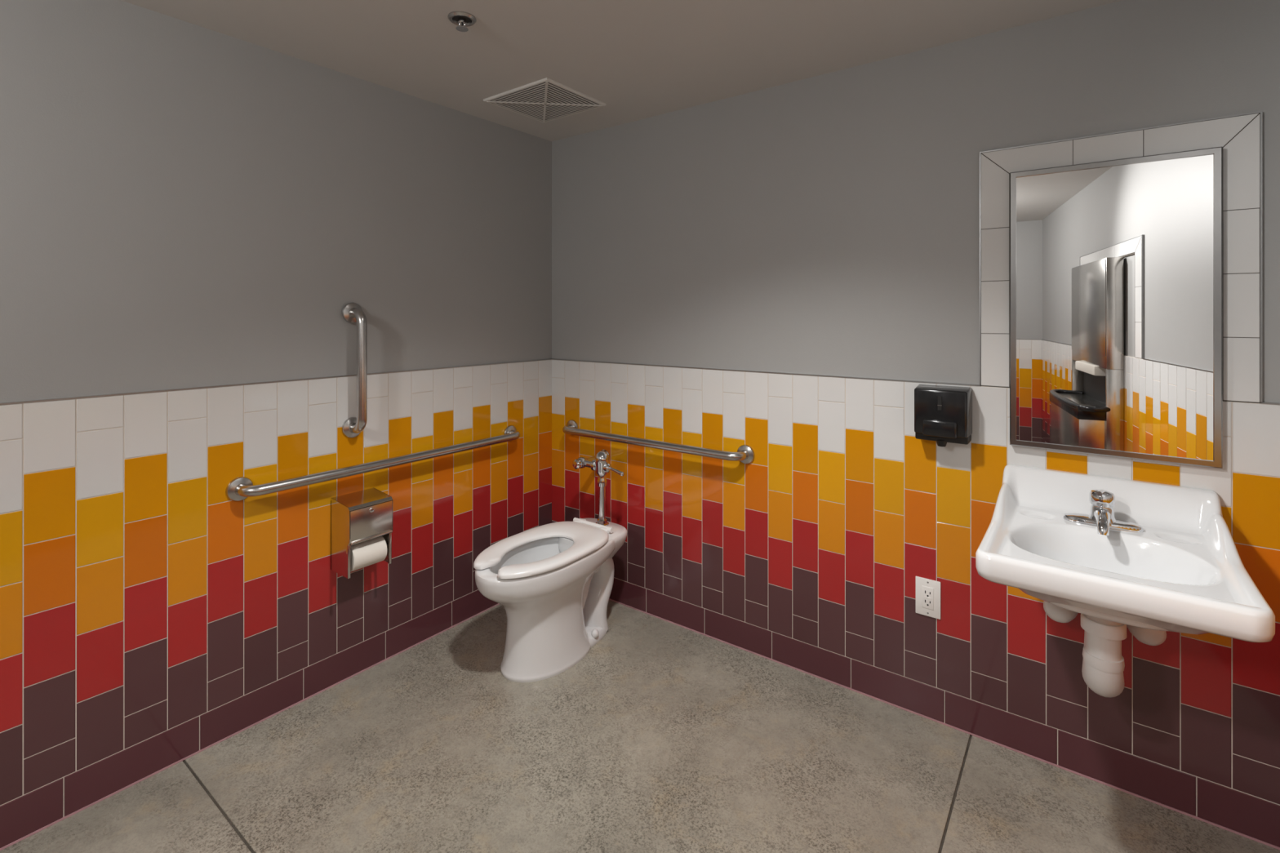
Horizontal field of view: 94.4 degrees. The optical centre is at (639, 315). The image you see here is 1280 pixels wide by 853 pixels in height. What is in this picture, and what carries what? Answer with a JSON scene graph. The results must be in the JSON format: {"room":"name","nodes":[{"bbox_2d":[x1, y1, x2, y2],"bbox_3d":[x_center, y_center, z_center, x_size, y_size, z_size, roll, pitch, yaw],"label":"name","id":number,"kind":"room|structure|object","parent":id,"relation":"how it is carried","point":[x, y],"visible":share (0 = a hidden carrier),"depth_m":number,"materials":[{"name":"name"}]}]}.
{"room":"public restroom","nodes":[
{"label":"public restroom","id":0,"kind":"room"},
{"bbox_2d":[0,0,551,806],"bbox_3d":[-2.070,0.250,1.385,0.110,2.500,5.300,0,0,37],"label":"wall","id":1,"kind":"structure","parent":0,"point":[184,204],"depth_m":2.08,"materials":[{"name":"paint"}]},
{"bbox_2d":[0,590,499,850],"bbox_3d":[-2.029,1.438,1.355,0.012,0.124,5.100,0,0,37],"label":"baseboard","id":2,"kind":"structure","parent":1,"relation":"attached to","point":[21,818],"depth_m":2.06,"materials":[{"name":"brown tile"}]},
{"bbox_2d":[0,358,552,404],"bbox_3d":[-2.029,0.248,1.355,0.012,0.004,5.100,0,0,37],"label":"trim","id":3,"kind":"structure","parent":1,"relation":"attached to","point":[104,395],"depth_m":2.10,"materials":[{"name":"tile"}]},
{"bbox_2d":[342,302,367,438],"bbox_3d":[-1.156,0.226,2.432,0.098,0.562,0.086,0,0,37],"label":"grab bar","id":4,"kind":"object","parent":1,"relation":"attached to","point":[352,313],"visible":1,"depth_m":2.40,"materials":[{"name":"metal"}]},
{"bbox_2d":[330,487,392,578],"bbox_3d":[-1.131,0.880,2.417,0.156,0.290,0.182,0,0,37],"label":"dispenser","id":5,"kind":"object","parent":1,"relation":"attached to","point":[361,516],"visible":0.98,"depth_m":2.37,"materials":[{"name":"silver metal"}]},
{"bbox_2d":[350,535,386,572],"bbox_3d":[-1.118,0.962,2.407,0.108,0.108,0.172,0,0,37],"label":"toilet paper roll","id":6,"kind":"object","parent":5,"relation":"in","point":[370,552],"visible":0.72,"depth_m":2.37,"materials":[{"name":"white paper"}]},
{"bbox_2d":[225,425,519,501],"bbox_3d":[-1.025,0.623,2.607,0.098,0.086,1.343,0,0,37],"label":"grab bar","id":7,"kind":"object","parent":1,"relation":"attached to","point":[238,489],"visible":1,"depth_m":2.36,"materials":[{"name":"metal"}]},
{"bbox_2d":[121,0,1120,141],"bbox_3d":[-0.725,-1.050,0.379,3.470,0.100,5.300,0,0,37],"label":"ceiling","id":8,"kind":"structure","parent":0,"point":[641,59],"depth_m":2.15,"materials":[{"name":"paint"}]},
{"bbox_2d":[447,10,475,31],"bbox_3d":[-0.597,-0.981,1.989,0.092,0.038,0.092,0,0,37],"label":"sprinkler","id":9,"kind":"object","parent":8,"relation":"attached to","point":[463,20],"visible":1,"depth_m":1.98,"materials":[{"name":"metal"}]},
{"bbox_2d":[483,77,605,122],"bbox_3d":[-0.442,-0.994,2.765,0.418,0.013,0.384,0,0,37],"label":"ceiling exhaust vent","id":10,"kind":"object","parent":8,"relation":"attached to","point":[545,100],"depth_m":2.74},
{"bbox_2d":[0,600,1279,852],"bbox_3d":[-0.725,1.550,0.379,3.470,0.100,5.300,0,0,37],"label":"floor","id":11,"kind":"structure","parent":0,"point":[665,737],"depth_m":1.93,"materials":[{"name":"concrete"}]},
{"bbox_2d":[473,517,627,682],"bbox_3d":[-0.387,1.251,2.657,0.394,0.498,0.793,0,0,37],"label":"toilet","id":12,"kind":"object","parent":11,"relation":"on","point":[553,582],"visible":1,"depth_m":2.50,"materials":[{"name":"white ceramic"}]},
{"bbox_2d":[572,449,624,525],"bbox_3d":[-0.160,0.849,2.983,0.312,0.362,0.232,0,0,37],"label":"valve","id":13,"kind":"object","parent":12,"relation":"attached to","point":[599,463],"depth_m":2.91,"materials":[{"name":"silver metal"}]},
{"bbox_2d":[551,0,1279,805],"bbox_3d":[0.790,0.250,2.486,3.370,2.500,0.110,0,0,37],"label":"wall","id":14,"kind":"structure","parent":0,"point":[828,224],"depth_m":2.32,"materials":[{"name":"paint"}]},
{"bbox_2d":[562,419,755,464],"bbox_3d":[0.021,0.620,2.932,1.146,0.086,0.098,0,0,37],"label":"grab bar","id":15,"kind":"object","parent":14,"relation":"attached to","point":[744,454],"visible":1,"depth_m":2.80,"materials":[{"name":"metal"}]},
{"bbox_2d":[551,358,1279,404],"bbox_3d":[0.760,0.248,2.446,3.170,0.004,0.012,0,0,37],"label":"trim","id":16,"kind":"structure","parent":14,"relation":"attached to","point":[1264,402],"depth_m":2.49,"materials":[{"name":"tile"}]},
{"bbox_2d":[915,576,940,619],"bbox_3d":[1.070,1.048,2.203,0.086,0.138,0.008,0,0,37],"label":"wall outlet","id":17,"kind":"object","parent":14,"relation":"attached to","point":[927,592],"visible":1,"depth_m":2.20,"materials":[{"name":"plastic"}]},
{"bbox_2d":[914,384,972,446],"bbox_3d":[1.086,0.361,2.130,0.179,0.211,0.105,0,0,37],"label":"soap dispenser","id":18,"kind":"object","parent":14,"relation":"attached to","point":[943,415],"visible":1,"depth_m":2.09,"materials":[{"name":"black plastic"}]},
{"bbox_2d":[608,577,1279,849],"bbox_3d":[0.759,1.438,2.445,3.170,0.124,0.012,0,0,37],"label":"baseboard","id":19,"kind":"structure","parent":14,"relation":"attached to","point":[1255,819],"depth_m":2.08,"materials":[{"name":"brown tile"}]},
{"bbox_2d":[1043,600,1078,622],"bbox_3d":[1.354,0.856,1.905,0.093,0.227,0.143,0,0,37],"label":"supply valve","id":20,"kind":"object","parent":14,"relation":"attached to","point":[1058,614],"visible":0.2,"depth_m":1.85,"materials":[{"name":"white plastic"}]},
{"bbox_2d":[1009,146,1222,468],"bbox_3d":[1.482,-0.024,1.881,0.524,0.932,0.029,0,0,37],"label":"wall mirror","id":21,"kind":"object","parent":14,"relation":"attached to","point":[1116,266],"visible":1,"depth_m":1.85,"materials":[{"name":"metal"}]},
{"bbox_2d":[979,111,1262,403],"bbox_3d":[1.490,-0.167,1.899,0.703,0.830,0.012,0,0,37],"label":"tile","id":22,"kind":"structure","parent":14,"relation":"attached to","point":[1240,136],"depth_m":1.79,"materials":[{"name":"tile"}]},
{"bbox_2d":[975,464,1275,643],"bbox_3d":[1.304,0.661,1.663,0.571,0.294,0.590,0,0,37],"label":"wall-mounted sink","id":23,"kind":"object","parent":14,"relation":"attached to","point":[1185,573],"visible":0.96,"depth_m":1.63,"materials":[{"name":"white ceramic"}]},
{"bbox_2d":[1062,488,1143,535],"bbox_3d":[1.369,0.577,1.778,0.176,0.119,0.165,0,0,-18],"label":"sink faucet","id":24,"kind":"object","parent":23,"relation":"attached to","point":[1101,515],"visible":1,"depth_m":1.76,"materials":[{"name":"silver metal"}]},
{"bbox_2d":[1080,613,1126,697],"bbox_3d":[1.386,0.952,1.776,0.116,0.303,0.311,0,0,37],"label":"trap","id":25,"kind":"object","parent":23,"relation":"attached to","point":[1103,661],"visible":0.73,"depth_m":1.66,"materials":[{"name":"white plastic"}]},
{"bbox_2d":[1126,624,1166,645],"bbox_3d":[1.518,0.856,1.782,0.093,0.227,0.143,0,0,37],"label":"supply valve","id":26,"kind":"object","parent":14,"relation":"attached to","point":[1148,637],"visible":0.24,"depth_m":1.73,"materials":[{"name":"white plastic"}]}
]}

